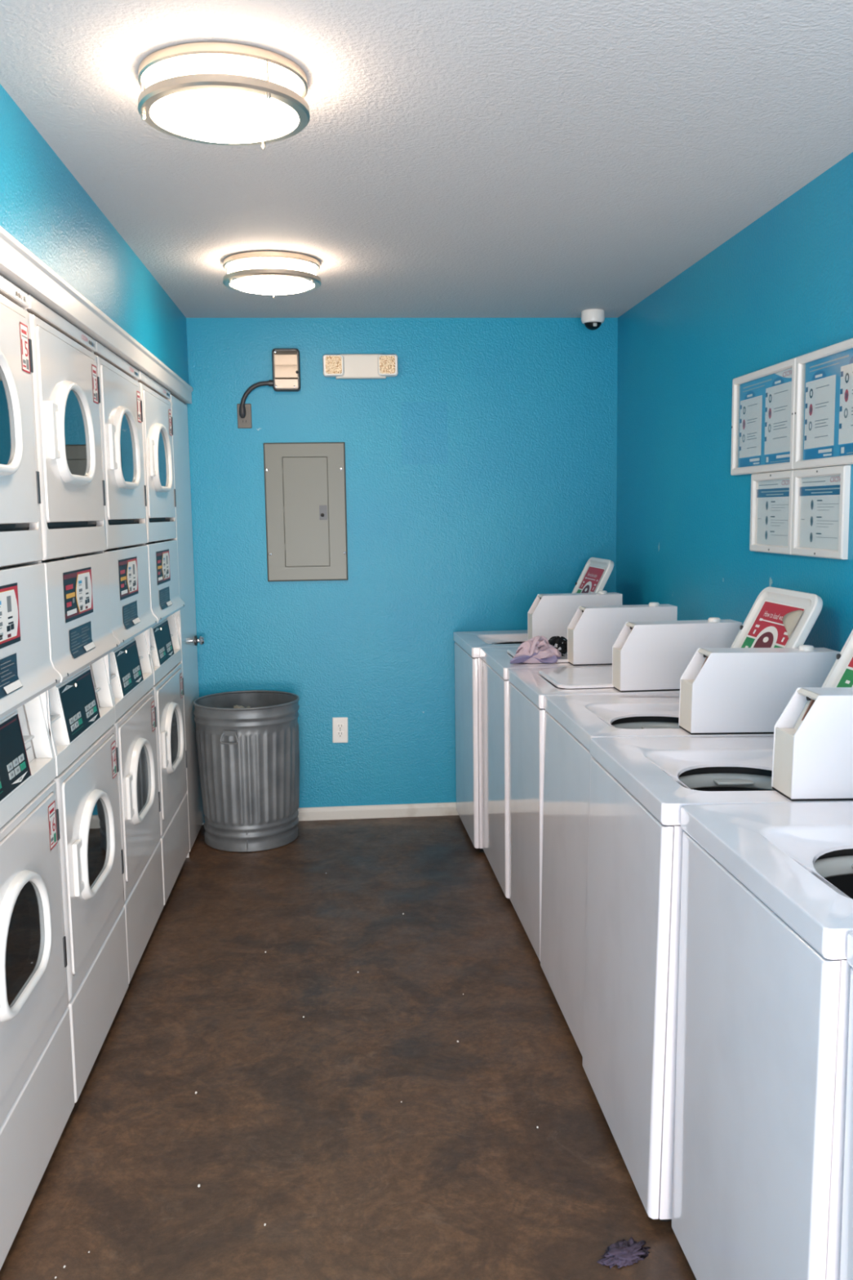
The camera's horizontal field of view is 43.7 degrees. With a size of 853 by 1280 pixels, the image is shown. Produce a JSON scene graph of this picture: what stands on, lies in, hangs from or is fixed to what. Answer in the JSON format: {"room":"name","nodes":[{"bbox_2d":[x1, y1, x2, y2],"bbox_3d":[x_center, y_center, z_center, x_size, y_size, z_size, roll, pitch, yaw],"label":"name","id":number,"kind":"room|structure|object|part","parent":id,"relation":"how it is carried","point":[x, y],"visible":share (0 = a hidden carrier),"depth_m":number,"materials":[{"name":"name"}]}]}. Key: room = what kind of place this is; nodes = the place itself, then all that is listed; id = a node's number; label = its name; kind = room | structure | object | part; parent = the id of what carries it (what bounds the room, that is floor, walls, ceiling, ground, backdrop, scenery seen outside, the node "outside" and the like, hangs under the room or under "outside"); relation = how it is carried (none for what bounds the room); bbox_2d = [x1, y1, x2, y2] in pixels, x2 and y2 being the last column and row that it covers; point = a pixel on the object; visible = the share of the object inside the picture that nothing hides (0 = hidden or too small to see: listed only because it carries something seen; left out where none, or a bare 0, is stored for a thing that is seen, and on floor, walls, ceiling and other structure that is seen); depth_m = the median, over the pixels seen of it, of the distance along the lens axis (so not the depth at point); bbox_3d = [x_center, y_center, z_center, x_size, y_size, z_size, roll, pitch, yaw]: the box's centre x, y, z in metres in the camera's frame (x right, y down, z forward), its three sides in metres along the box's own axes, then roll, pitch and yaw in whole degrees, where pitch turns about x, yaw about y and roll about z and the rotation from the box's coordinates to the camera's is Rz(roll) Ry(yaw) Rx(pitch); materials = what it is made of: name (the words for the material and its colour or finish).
{"room":"laundry","nodes":[
{"label":"laundry","id":0,"kind":"room"},
{"bbox_2d":[0,84,188,384],"bbox_3d":[-1.288,0.074,2.057,0.847,2.440,6.160,-1,7,-4],"label":"wall","id":1,"kind":"structure","parent":0,"point":[43,206],"depth_m":2.90,"materials":[{"name":"teal paint"}]},
{"bbox_2d":[0,226,193,403],"bbox_3d":[-1.011,-0.963,3.393,0.080,0.081,3.306,-1,7,-4],"label":"trim","id":2,"kind":"structure","parent":1,"relation":"attached to","point":[19,265],"depth_m":2.85,"materials":[{"name":"white paint"}]},
{"bbox_2d":[168,399,204,857],"bbox_3d":[-1.136,-0.069,4.897,0.076,2.040,0.524,-1,7,-4],"label":"trim","id":3,"kind":"structure","parent":1,"relation":"attached to","point":[178,615],"depth_m":4.64,"materials":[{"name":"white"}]},
{"bbox_2d":[169,394,204,852],"bbox_3d":[-1.089,-0.077,4.899,0.080,2.015,0.490,-1,7,-4],"label":"door","id":4,"kind":"structure","parent":1,"relation":"in","point":[189,640],"depth_m":4.86,"materials":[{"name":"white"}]},
{"bbox_3d":[-1.085,0.002,5.096,0.045,0.048,0.048,-1,7,-4],"label":"knob","id":5,"kind":"part","parent":4,"relation":"part of","materials":[{"name":"grey metal"}]},
{"bbox_2d":[0,815,696,1279],"bbox_3d":[-0.182,1.309,2.293,3.028,0.100,6.400,-1,7,-4],"label":"floor","id":6,"kind":"structure","parent":0,"point":[296,1126],"depth_m":2.79,"materials":[{"name":"concrete"}]},
{"bbox_2d":[0,275,74,1270],"bbox_3d":[-1.229,0.244,2.231,0.746,2.060,0.680,-1,7,-4],"label":"dryer","id":7,"kind":"object","parent":6,"relation":"on","point":[37,1096],"visible":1,"depth_m":2.35,"materials":[{"name":"white metal"}]},
{"bbox_3d":[-0.912,-0.748,2.138,0.029,0.032,0.680,-1,7,-4],"label":"panel","id":8,"kind":"part","parent":7,"relation":"part of","materials":[{"name":"white metal"}]},
{"bbox_3d":[-0.891,0.255,2.218,0.026,0.149,0.352,-1,7,-4],"label":"control panel","id":9,"kind":"part","parent":7,"relation":"part of","materials":[{"name":"black plastic"}]},
{"bbox_3d":[-0.901,-0.470,2.172,0.024,0.466,0.618,-1,7,-4],"label":"door","id":10,"kind":"part","parent":7,"relation":"part of","materials":[{"name":"white metal"}]},
{"bbox_3d":[-0.903,-0.436,2.176,0.022,0.578,0.680,-1,7,-4],"label":"frame","id":11,"kind":"part","parent":7,"relation":"part of","materials":[{"name":"white metal"}]},
{"bbox_3d":[-1.247,0.254,2.231,0.708,2.040,0.680,-1,7,-4],"label":"casing","id":12,"kind":"part","parent":7,"relation":"part of","materials":[{"name":"white metal"}]},
{"bbox_3d":[-0.899,0.004,2.229,0.074,0.298,0.680,-1,7,-4],"label":"panel","id":13,"kind":"part","parent":7,"relation":"part of","materials":[{"name":"white metal"}]},
{"bbox_3d":[-0.884,0.653,2.307,0.024,0.503,0.618,-1,7,-4],"label":"door","id":14,"kind":"part","parent":7,"relation":"part of","materials":[{"name":"white metal"}]},
{"bbox_3d":[-0.887,0.669,2.309,0.022,0.578,0.680,-1,7,-4],"label":"frame","id":15,"kind":"part","parent":7,"relation":"part of","materials":[{"name":"white metal"}]},
{"bbox_3d":[-0.895,1.095,2.359,0.050,0.270,0.680,-1,7,-4],"label":"kick panel","id":16,"kind":"part","parent":7,"relation":"part of","materials":[{"name":"white metal"}]},
{"bbox_2d":[24,294,128,1103],"bbox_3d":[-1.281,0.163,2.910,0.746,2.060,0.680,-1,7,-4],"label":"dryer","id":17,"kind":"object","parent":6,"relation":"on","point":[81,708],"visible":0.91,"depth_m":2.84,"materials":[{"name":"white metal"}]},
{"bbox_3d":[-0.917,-0.515,2.619,0.013,0.140,0.056,-1,7,-4],"label":"door handle","id":18,"kind":"part","parent":17,"relation":"part of","materials":[{"name":"white plastic"}]},
{"bbox_3d":[-0.965,-0.829,2.817,0.029,0.032,0.680,-1,7,-4],"label":"panel","id":19,"kind":"part","parent":17,"relation":"part of","materials":[{"name":"white metal"}]},
{"bbox_3d":[-1.300,0.173,2.910,0.708,2.040,0.680,-1,7,-4],"label":"casing","id":20,"kind":"part","parent":17,"relation":"part of","materials":[{"name":"white metal"}]},
{"bbox_3d":[-0.956,-0.517,2.855,0.022,0.578,0.680,-1,7,-4],"label":"frame","id":21,"kind":"part","parent":17,"relation":"part of","materials":[{"name":"white metal"}]},
{"bbox_3d":[-0.953,-0.551,2.851,0.024,0.466,0.618,-1,7,-4],"label":"door","id":22,"kind":"part","parent":17,"relation":"part of","materials":[{"name":"white metal"}]},
{"bbox_3d":[-0.901,0.587,2.752,0.013,0.140,0.056,-1,7,-4],"label":"door handle","id":23,"kind":"part","parent":17,"relation":"part of","materials":[{"name":"white plastic"}]},
{"bbox_3d":[-0.943,0.174,2.897,0.026,0.149,0.352,-1,7,-4],"label":"control panel","id":24,"kind":"part","parent":17,"relation":"part of","materials":[{"name":"black plastic"}]},
{"bbox_3d":[-0.951,-0.077,2.908,0.074,0.298,0.680,-1,7,-4],"label":"panel","id":25,"kind":"part","parent":17,"relation":"part of","materials":[{"name":"white metal"}]},
{"bbox_3d":[-0.940,0.589,2.988,0.022,0.578,0.680,-1,7,-4],"label":"frame","id":26,"kind":"part","parent":17,"relation":"part of","materials":[{"name":"white metal"}]},
{"bbox_3d":[-0.937,0.572,2.986,0.024,0.503,0.618,-1,7,-4],"label":"door","id":27,"kind":"part","parent":17,"relation":"part of","materials":[{"name":"white metal"}]},
{"bbox_3d":[-0.948,1.014,3.038,0.050,0.270,0.680,-1,7,-4],"label":"kick panel","id":28,"kind":"part","parent":17,"relation":"part of","materials":[{"name":"white metal"}]},
{"bbox_2d":[93,341,164,984],"bbox_3d":[-1.337,0.080,3.589,0.746,2.060,0.680,-1,7,-4],"label":"dryer","id":29,"kind":"object","parent":6,"relation":"on","point":[121,414],"visible":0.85,"depth_m":3.54,"materials":[{"name":"white metal"}]},
{"bbox_3d":[-0.972,-0.598,3.298,0.013,0.140,0.056,-1,7,-4],"label":"door handle","id":30,"kind":"part","parent":29,"relation":"part of","materials":[{"name":"white plastic"}]},
{"bbox_3d":[-1.020,-0.912,3.496,0.029,0.032,0.680,-1,7,-4],"label":"panel","id":31,"kind":"part","parent":29,"relation":"part of","materials":[{"name":"white metal"}]},
{"bbox_3d":[-1.355,0.090,3.588,0.708,2.040,0.680,-1,7,-4],"label":"casing","id":32,"kind":"part","parent":29,"relation":"part of","materials":[{"name":"white metal"}]},
{"bbox_3d":[-1.011,-0.600,3.534,0.022,0.578,0.680,-1,7,-4],"label":"frame","id":33,"kind":"part","parent":29,"relation":"part of","materials":[{"name":"white metal"}]},
{"bbox_3d":[-1.009,-0.634,3.530,0.024,0.466,0.618,-1,7,-4],"label":"door","id":34,"kind":"part","parent":29,"relation":"part of","materials":[{"name":"white metal"}]},
{"bbox_3d":[-0.999,0.091,3.576,0.026,0.149,0.352,-1,7,-4],"label":"control panel","id":35,"kind":"part","parent":29,"relation":"part of","materials":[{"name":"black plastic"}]},
{"bbox_3d":[-0.956,0.504,3.430,0.013,0.140,0.056,-1,7,-4],"label":"door handle","id":36,"kind":"part","parent":29,"relation":"part of","materials":[{"name":"white plastic"}]},
{"bbox_3d":[-1.007,-0.160,3.587,0.074,0.298,0.680,-1,7,-4],"label":"panel","id":37,"kind":"part","parent":29,"relation":"part of","materials":[{"name":"white metal"}]},
{"bbox_3d":[-0.995,0.505,3.667,0.022,0.578,0.680,-1,7,-4],"label":"frame","id":38,"kind":"part","parent":29,"relation":"part of","materials":[{"name":"white metal"}]},
{"bbox_3d":[-0.992,0.489,3.665,0.024,0.503,0.618,-1,7,-4],"label":"door","id":39,"kind":"part","parent":29,"relation":"part of","materials":[{"name":"white metal"}]},
{"bbox_3d":[-1.003,0.931,3.717,0.050,0.270,0.680,-1,7,-4],"label":"kick panel","id":40,"kind":"part","parent":29,"relation":"part of","materials":[{"name":"white metal"}]},
{"bbox_2d":[137,370,189,905],"bbox_3d":[-1.389,-0.003,4.268,0.746,2.060,0.680,-1,7,-4],"label":"dryer","id":41,"kind":"object","parent":6,"relation":"on","point":[165,651],"visible":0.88,"depth_m":4.21,"materials":[{"name":"white metal"}]},
{"bbox_3d":[-1.025,-0.681,3.977,0.013,0.140,0.056,-1,7,-4],"label":"door handle","id":42,"kind":"part","parent":41,"relation":"part of","materials":[{"name":"white plastic"}]},
{"bbox_3d":[-1.073,-0.995,4.175,0.029,0.032,0.680,-1,7,-4],"label":"panel","id":43,"kind":"part","parent":41,"relation":"part of","materials":[{"name":"white metal"}]},
{"bbox_3d":[-1.064,-0.683,4.213,0.022,0.578,0.680,-1,7,-4],"label":"frame","id":44,"kind":"part","parent":41,"relation":"part of","materials":[{"name":"white metal"}]},
{"bbox_3d":[-1.408,0.007,4.267,0.708,2.040,0.680,-1,7,-4],"label":"casing","id":45,"kind":"part","parent":41,"relation":"part of","materials":[{"name":"white metal"}]},
{"bbox_3d":[-1.061,-0.717,4.209,0.024,0.466,0.618,-1,7,-4],"label":"door","id":46,"kind":"part","parent":41,"relation":"part of","materials":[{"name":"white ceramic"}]},
{"bbox_3d":[-1.051,0.008,4.255,0.026,0.149,0.352,-1,7,-4],"label":"control panel","id":47,"kind":"part","parent":41,"relation":"part of","materials":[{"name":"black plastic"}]},
{"bbox_3d":[-1.059,-0.243,4.266,0.074,0.298,0.680,-1,7,-4],"label":"panel","id":48,"kind":"part","parent":41,"relation":"part of","materials":[{"name":"white metal"}]},
{"bbox_3d":[-1.009,0.421,4.109,0.013,0.140,0.056,-1,7,-4],"label":"door handle","id":49,"kind":"part","parent":41,"relation":"part of","materials":[{"name":"white plastic"}]},
{"bbox_3d":[-1.048,0.422,4.346,0.022,0.578,0.680,-1,7,-4],"label":"frame","id":50,"kind":"part","parent":41,"relation":"part of","materials":[{"name":"white metal"}]},
{"bbox_3d":[-1.045,0.406,4.344,0.024,0.503,0.618,-1,7,-4],"label":"door","id":51,"kind":"part","parent":41,"relation":"part of","materials":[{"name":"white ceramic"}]},
{"bbox_3d":[-1.056,0.848,4.396,0.050,0.270,0.680,-1,7,-4],"label":"kick panel","id":52,"kind":"part","parent":41,"relation":"part of","materials":[{"name":"white metal"}]},
{"bbox_2d":[192,690,299,852],"bbox_3d":[-0.833,0.607,4.995,0.490,0.667,0.504,-1,7,-4],"label":"trash can","id":53,"kind":"object","parent":6,"relation":"on","point":[248,758],"visible":0.99,"depth_m":4.82,"materials":[{"name":"metal"}]},
{"bbox_3d":[-0.877,0.439,4.732,0.088,0.053,0.017,0,7,10],"label":"handle","id":54,"kind":"part","parent":53,"relation":"part of","materials":[{"name":"metal"}]},
{"bbox_2d":[233,705,250,708],"bbox_3d":[-0.838,0.413,5.010,0.348,0.208,0.308,2,7,19],"label":"lint","id":55,"kind":"object","parent":53,"relation":"in","point":[234,706],"visible":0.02,"depth_m":5.03,"materials":[{"name":"beige"}]},
{"bbox_2d":[54,872,537,1278],"bbox_3d":[-0.133,1.137,3.284,0.963,0.002,2.431,0,7,7],"label":"crumbs","id":56,"kind":"object","parent":6,"relation":"on","point":[196,1092],"visible":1,"depth_m":2.43,"materials":[{"name":"white paper"}]},
{"bbox_2d":[453,557,622,852],"bbox_3d":[0.504,0.270,5.005,0.675,1.294,0.626,-2,7,-6],"label":"washing machine","id":57,"kind":"object","parent":6,"relation":"on","point":[549,615],"visible":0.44,"depth_m":4.75,"materials":[{"name":"white metal"}]},
{"bbox_3d":[0.185,0.469,4.995,0.022,0.855,0.617,-2,7,-6],"label":"panel","id":58,"kind":"part","parent":57,"relation":"part of","materials":[{"name":"white metal"}]},
{"bbox_3d":[0.500,0.009,4.974,0.675,0.045,0.626,-2,7,-6],"label":"panel","id":59,"kind":"part","parent":57,"relation":"part of","materials":[{"name":"white metal"}]},
{"bbox_2d":[497,642,522,644],"bbox_3d":[0.462,0.248,4.971,0.464,0.418,0.464,-1,7,-4],"label":"tub","id":60,"kind":"object","parent":57,"relation":"in","point":[498,642],"depth_m":5.17,"materials":[{"name":"grey plastic"}]},
{"bbox_3d":[0.732,-0.199,4.949,0.193,0.357,0.392,-2,7,-6],"label":"lid","id":61,"kind":"part","parent":57,"relation":"part of","materials":[{"name":"white plastic"}]},
{"bbox_2d":[480,602,677,898],"bbox_3d":[0.602,0.408,4.392,0.675,1.163,0.624,-1,7,-5],"label":"washing machine","id":62,"kind":"object","parent":6,"relation":"on","point":[593,632],"visible":0.35,"depth_m":4.12,"materials":[{"name":"white metal"}]},
{"bbox_3d":[0.282,0.542,4.377,0.022,0.855,0.615,-1,7,-5],"label":"panel","id":63,"kind":"part","parent":62,"relation":"part of","materials":[{"name":"white metal"}]},
{"bbox_2d":[510,635,561,663],"bbox_3d":[0.423,0.034,4.156,0.209,0.099,0.138,-1,7,-4],"label":"garment","id":64,"kind":"object","parent":62,"relation":"on","point":[537,649],"visible":1,"depth_m":4.12,"materials":[{"name":"purple fabric"}]},
{"bbox_3d":[0.547,0.058,4.322,0.392,0.012,0.392,-1,7,-5],"label":"lid","id":65,"kind":"part","parent":62,"relation":"part of","materials":[{"name":"white metal"}]},
{"bbox_3d":[0.598,0.083,4.353,0.675,0.045,0.624,-1,7,-5],"label":"panel","id":66,"kind":"part","parent":62,"relation":"part of","materials":[{"name":"white metal"}]},
{"bbox_2d":[548,635,567,656],"bbox_3d":[0.524,0.026,4.260,0.152,0.088,0.108,-1,7,-4],"label":"garment","id":67,"kind":"object","parent":62,"relation":"on","point":[560,643],"visible":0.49,"depth_m":4.24,"materials":[{"name":"black fabric"}]},
{"bbox_2d":[596,1236,650,1268],"bbox_3d":[0.407,1.258,2.188,0.126,0.009,0.070,-5,8,-33],"label":"clump","id":68,"kind":"object","parent":6,"relation":"on","point":[624,1252],"visible":1,"depth_m":2.18,"materials":[{"name":"grey"}]},
{"bbox_2d":[507,617,742,961],"bbox_3d":[0.673,0.481,3.784,0.675,1.163,0.602,-1,7,-5],"label":"washing machine","id":69,"kind":"object","parent":6,"relation":"on","point":[649,657],"visible":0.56,"depth_m":3.52,"materials":[{"name":"white metal"}]},
{"bbox_3d":[0.353,0.614,3.769,0.022,0.855,0.593,-1,7,-5],"label":"panel","id":70,"kind":"part","parent":69,"relation":"part of","materials":[{"name":"white metal"}]},
{"bbox_3d":[0.617,0.129,3.725,0.392,0.012,0.392,-1,7,-5],"label":"lid","id":71,"kind":"part","parent":69,"relation":"part of","materials":[{"name":"white metal"}]},
{"bbox_2d":[560,687,613,688],"bbox_3d":[0.629,0.392,3.754,0.464,0.418,0.464,-1,7,-4],"label":"tub","id":72,"kind":"object","parent":69,"relation":"in","point":[604,687],"depth_m":3.91,"materials":[{"name":"grey plastic"}]},
{"bbox_3d":[0.668,0.155,3.745,0.675,0.045,0.602,-1,7,-5],"label":"panel","id":73,"kind":"part","parent":69,"relation":"part of","materials":[{"name":"white metal"}]},
{"bbox_2d":[540,586,839,1056],"bbox_3d":[0.738,0.495,3.160,0.675,1.293,0.637,0,7,-5],"label":"washing machine","id":74,"kind":"object","parent":6,"relation":"on","point":[743,689],"visible":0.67,"depth_m":2.97,"materials":[{"name":"white metal"}]},
{"bbox_3d":[0.414,0.688,3.154,0.022,0.855,0.628,0,7,-5],"label":"panel","id":75,"kind":"part","parent":74,"relation":"part of","materials":[{"name":"white metal"}]},
{"bbox_2d":[611,716,679,728],"bbox_3d":[0.701,0.471,3.120,0.464,0.423,0.464,-1,7,-4],"label":"tub","id":76,"kind":"object","parent":74,"relation":"in","point":[624,722],"depth_m":3.28,"materials":[{"name":"grey plastic"}]},
{"bbox_3d":[0.740,0.236,3.129,0.675,0.045,0.637,0,7,-5],"label":"panel","id":77,"kind":"part","parent":74,"relation":"part of","materials":[{"name":"white metal"}]},
{"bbox_3d":[0.976,0.033,3.096,0.193,0.357,0.392,0,7,-5],"label":"lid","id":78,"kind":"part","parent":74,"relation":"part of","materials":[{"name":"white plastic"}]},
{"bbox_2d":[582,630,852,1222],"bbox_3d":[0.783,0.573,2.518,0.675,1.293,0.642,0,7,-5],"label":"washing machine","id":79,"kind":"object","parent":6,"relation":"on","point":[640,787],"visible":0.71,"depth_m":2.34,"materials":[{"name":"white metal"}]},
{"bbox_3d":[0.459,0.764,2.514,0.022,0.855,0.633,0,7,-5],"label":"panel","id":80,"kind":"part","parent":79,"relation":"part of","materials":[{"name":"white metal"}]},
{"bbox_3d":[0.786,0.314,2.487,0.675,0.045,0.642,0,7,-5],"label":"panel","id":81,"kind":"part","parent":79,"relation":"part of","materials":[{"name":"white metal"}]},
{"bbox_2d":[679,766,773,791],"bbox_3d":[0.747,0.549,2.476,0.464,0.424,0.464,-1,7,-4],"label":"tub","id":82,"kind":"object","parent":79,"relation":"in","point":[696,778],"depth_m":2.63,"materials":[{"name":"grey plastic"}]},
{"bbox_3d":[1.023,0.112,2.450,0.193,0.357,0.392,0,7,-5],"label":"lid","id":83,"kind":"part","parent":79,"relation":"part of","materials":[{"name":"white plastic"}]},
{"bbox_2d":[671,801,852,1279],"bbox_3d":[0.865,0.647,1.871,0.667,1.294,0.642,-1,7,-5],"label":"washing machine","id":84,"kind":"object","parent":6,"relation":"on","point":[766,895],"visible":0.98,"depth_m":1.79,"materials":[{"name":"white metal"}]},
{"bbox_3d":[0.861,0.387,1.840,0.658,0.045,0.642,-1,7,-5],"label":"panel","id":85,"kind":"part","parent":84,"relation":"part of","materials":[{"name":"white metal"}]},
{"bbox_2d":[813,848,852,898],"bbox_3d":[0.831,0.623,1.830,0.464,0.421,0.464,-1,7,-4],"label":"tub","id":86,"kind":"object","parent":84,"relation":"in","point":[834,865],"depth_m":1.98,"materials":[{"name":"grey plastic"}]},
{"bbox_2d":[840,931,852,1279],"bbox_3d":[0.942,0.784,1.238,0.658,1.163,0.638,-1,7,-4],"label":"washing machine","id":87,"kind":"object","parent":6,"relation":"on","point":[846,1241],"visible":1,"depth_m":1.50,"materials":[{"name":"white metal"}]},
{"bbox_3d":[0.937,0.458,1.199,0.658,0.045,0.638,-1,7,-4],"label":"panel","id":88,"kind":"part","parent":87,"relation":"part of","materials":[{"name":"white metal"}]},
{"bbox_2d":[184,317,617,822],"bbox_3d":[-0.450,-0.323,5.250,3.028,2.440,0.120,-1,7,-4],"label":"wall","id":89,"kind":"structure","parent":0,"point":[481,476],"depth_m":5.19,"materials":[{"name":"teal paint"}]},
{"bbox_2d":[236,403,252,428],"bbox_3d":[-0.866,-1.065,5.063,0.067,0.115,0.009,-1,7,-4],"label":"outlet plate","id":90,"kind":"object","parent":89,"relation":"attached to","point":[246,422],"visible":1,"depth_m":5.06,"materials":[{"name":"grey"}]},
{"bbox_2d":[240,408,248,424],"bbox_3d":[-0.866,-1.062,5.060,0.033,0.075,0.003,-1,7,-4],"label":"socket","id":91,"kind":"object","parent":90,"relation":"attached to","point":[244,420],"depth_m":5.06,"materials":[{"name":"grey plastic"}]},
{"bbox_2d":[271,348,300,391],"bbox_3d":[-0.662,-1.275,5.028,0.128,0.194,0.060,-1,7,-4],"label":"junction box","id":92,"kind":"object","parent":89,"relation":"attached to","point":[286,362],"visible":1,"depth_m":5.01,"materials":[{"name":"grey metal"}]},
{"bbox_2d":[239,379,272,417],"bbox_3d":[-0.806,-1.140,5.037,0.165,0.176,0.032,-1,7,-4],"label":"power cable","id":93,"kind":"object","parent":92,"relation":"attached to","point":[242,407],"visible":1,"depth_m":5.02,"materials":[{"name":"grey plastic"}]},
{"bbox_3d":[-0.804,-1.163,5.034,0.155,0.121,0.021,-1,7,-4],"label":"cord","id":94,"kind":"part","parent":93,"relation":"part of","materials":[{"name":"grey plastic"}]},
{"bbox_2d":[263,442,347,582],"bbox_3d":[-0.580,-0.616,5.129,0.388,0.662,0.028,-1,7,-4],"label":"breaker panel","id":95,"kind":"object","parent":89,"relation":"attached to","point":[305,482],"visible":1,"depth_m":5.12,"materials":[{"name":"grey paint"}]},
{"bbox_3d":[-0.579,-0.617,5.130,0.210,0.520,0.008,-1,7,-4],"label":"door","id":96,"kind":"part","parent":95,"relation":"part of","materials":[{"name":"grey paint"}]},
{"bbox_2d":[332,717,347,742],"bbox_3d":[-0.428,0.447,5.278,0.076,0.128,0.009,0,7,-5],"label":"power outlet","id":97,"kind":"object","parent":89,"relation":"attached to","point":[340,725],"visible":1,"depth_m":5.28,"materials":[{"name":"white plastic"}]},
{"bbox_2d":[336,723,343,728],"bbox_3d":[-0.428,0.428,5.273,0.034,0.028,0.003,0,7,-5],"label":"socket","id":98,"kind":"object","parent":97,"relation":"attached to","point":[339,726],"depth_m":5.27,"materials":[{"name":"white plastic"}]},
{"bbox_2d":[337,731,343,737],"bbox_3d":[-0.428,0.467,5.277,0.034,0.028,0.003,0,7,-5],"label":"socket","id":99,"kind":"object","parent":97,"relation":"attached to","point":[340,734],"depth_m":5.28,"materials":[{"name":"white plastic"}]},
{"bbox_2d":[322,354,398,378],"bbox_3d":[-0.313,-1.300,5.054,0.355,0.113,0.058,-1,7,-4],"label":"emergency light","id":100,"kind":"object","parent":89,"relation":"attached to","point":[338,366],"visible":1,"depth_m":5.04,"materials":[{"name":"beige plastic"}]},
{"bbox_2d":[297,802,458,821],"bbox_3d":[-0.064,0.856,5.354,2.058,0.064,0.014,-1,7,-4],"label":"baseboard","id":101,"kind":"structure","parent":89,"relation":"attached to","point":[368,811],"depth_m":5.33,"materials":[{"name":"paint"}]},
{"bbox_2d":[0,0,852,317],"bbox_3d":[-0.219,-1.213,1.990,3.028,0.100,6.400,-1,7,-4],"label":"ceiling","id":102,"kind":"structure","parent":0,"point":[452,158],"depth_m":2.67,"materials":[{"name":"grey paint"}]},
{"bbox_2d":[137,42,310,150],"bbox_3d":[-0.427,-1.138,2.255,0.358,0.104,0.358,2,7,19],"label":"ceiling light","id":103,"kind":"object","parent":102,"relation":"attached to","point":[211,93],"visible":1,"depth_m":2.15,"materials":[{"name":"silver metal"}]},
{"bbox_3d":[-0.593,-1.127,2.225,0.010,0.080,0.010,2,7,19],"label":"post","id":104,"kind":"part","parent":103,"relation":"part of","materials":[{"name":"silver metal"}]},
{"bbox_3d":[-0.371,-1.153,2.413,0.010,0.080,0.010,2,7,19],"label":"post","id":105,"kind":"part","parent":103,"relation":"part of","materials":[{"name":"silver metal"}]},
{"bbox_3d":[-0.317,-1.119,2.127,0.010,0.080,0.010,2,7,19],"label":"post","id":106,"kind":"part","parent":103,"relation":"part of","materials":[{"name":"silver metal"}]},
{"bbox_2d":[222,250,320,297],"bbox_3d":[-0.567,-1.335,3.912,0.358,0.104,0.358,-2,7,-6],"label":"ceiling light","id":107,"kind":"object","parent":102,"relation":"attached to","point":[273,273],"visible":1,"depth_m":3.79,"materials":[{"name":"white glass"}]},
{"bbox_3d":[-0.703,-1.317,3.813,0.010,0.080,0.010,-2,7,-6],"label":"post","id":108,"kind":"part","parent":107,"relation":"part of","materials":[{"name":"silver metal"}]},
{"bbox_3d":[-0.412,-1.325,3.846,0.010,0.080,0.010,-2,7,-6],"label":"post","id":109,"kind":"part","parent":107,"relation":"part of","materials":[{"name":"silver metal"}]},
{"bbox_2d":[581,309,604,329],"bbox_3d":[0.778,-1.493,4.976,0.110,0.086,0.110,-1,7,-4],"label":"security camera","id":110,"kind":"object","parent":102,"relation":"attached to","point":[593,319],"visible":1,"depth_m":4.94,"materials":[{"name":"white plastic"}]},
{"bbox_2d":[616,151,852,652],"bbox_3d":[1.248,0.014,2.254,0.120,2.440,6.160,-1,7,-4],"label":"wall","id":111,"kind":"structure","parent":0,"point":[780,289],"depth_m":3.81,"materials":[{"name":"teal paint"}]},
{"bbox_2d":[730,357,796,475],"bbox_3d":[1.073,-0.699,3.396,0.020,0.326,0.510,-1,7,-4],"label":"frame","id":112,"kind":"object","parent":111,"relation":"attached to","point":[763,400],"visible":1,"depth_m":3.39,"materials":[{"name":"white paint"}]},
{"bbox_2d":[749,470,794,555],"bbox_3d":[1.085,-0.399,3.338,0.020,0.251,0.326,-1,7,-4],"label":"frame","id":113,"kind":"object","parent":111,"relation":"attached to","point":[771,493],"visible":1,"depth_m":3.35,"materials":[{"name":"white paint"}]},
{"bbox_2d":[755,479,789,546],"bbox_3d":[1.089,-0.399,3.338,0.001,0.203,0.278,-1,7,-4],"label":"poster","id":114,"kind":"object","parent":111,"relation":"attached to","point":[772,495],"depth_m":3.35,"materials":[{"name":"white paper"}]},
{"bbox_2d":[798,475,840,550],"bbox_3d":[1.115,-0.360,3.014,0.001,0.203,0.278,-1,7,-4],"label":"poster","id":115,"kind":"object","parent":111,"relation":"attached to","point":[819,495],"depth_m":3.02,"materials":[{"name":"white paper"}]},
{"bbox_2d":[791,465,851,559],"bbox_3d":[1.111,-0.360,3.013,0.020,0.251,0.326,-1,7,-4],"label":"frame","id":116,"kind":"object","parent":111,"relation":"attached to","point":[820,495],"visible":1,"depth_m":3.00,"materials":[{"name":"white paint"}]},
{"bbox_2d":[793,337,852,469],"bbox_3d":[1.114,-0.638,2.889,0.020,0.326,0.510,-1,7,-4],"label":"frame","id":117,"kind":"object","parent":111,"relation":"attached to","point":[824,420],"visible":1,"depth_m":2.96,"materials":[{"name":"white paint"}]}
]}

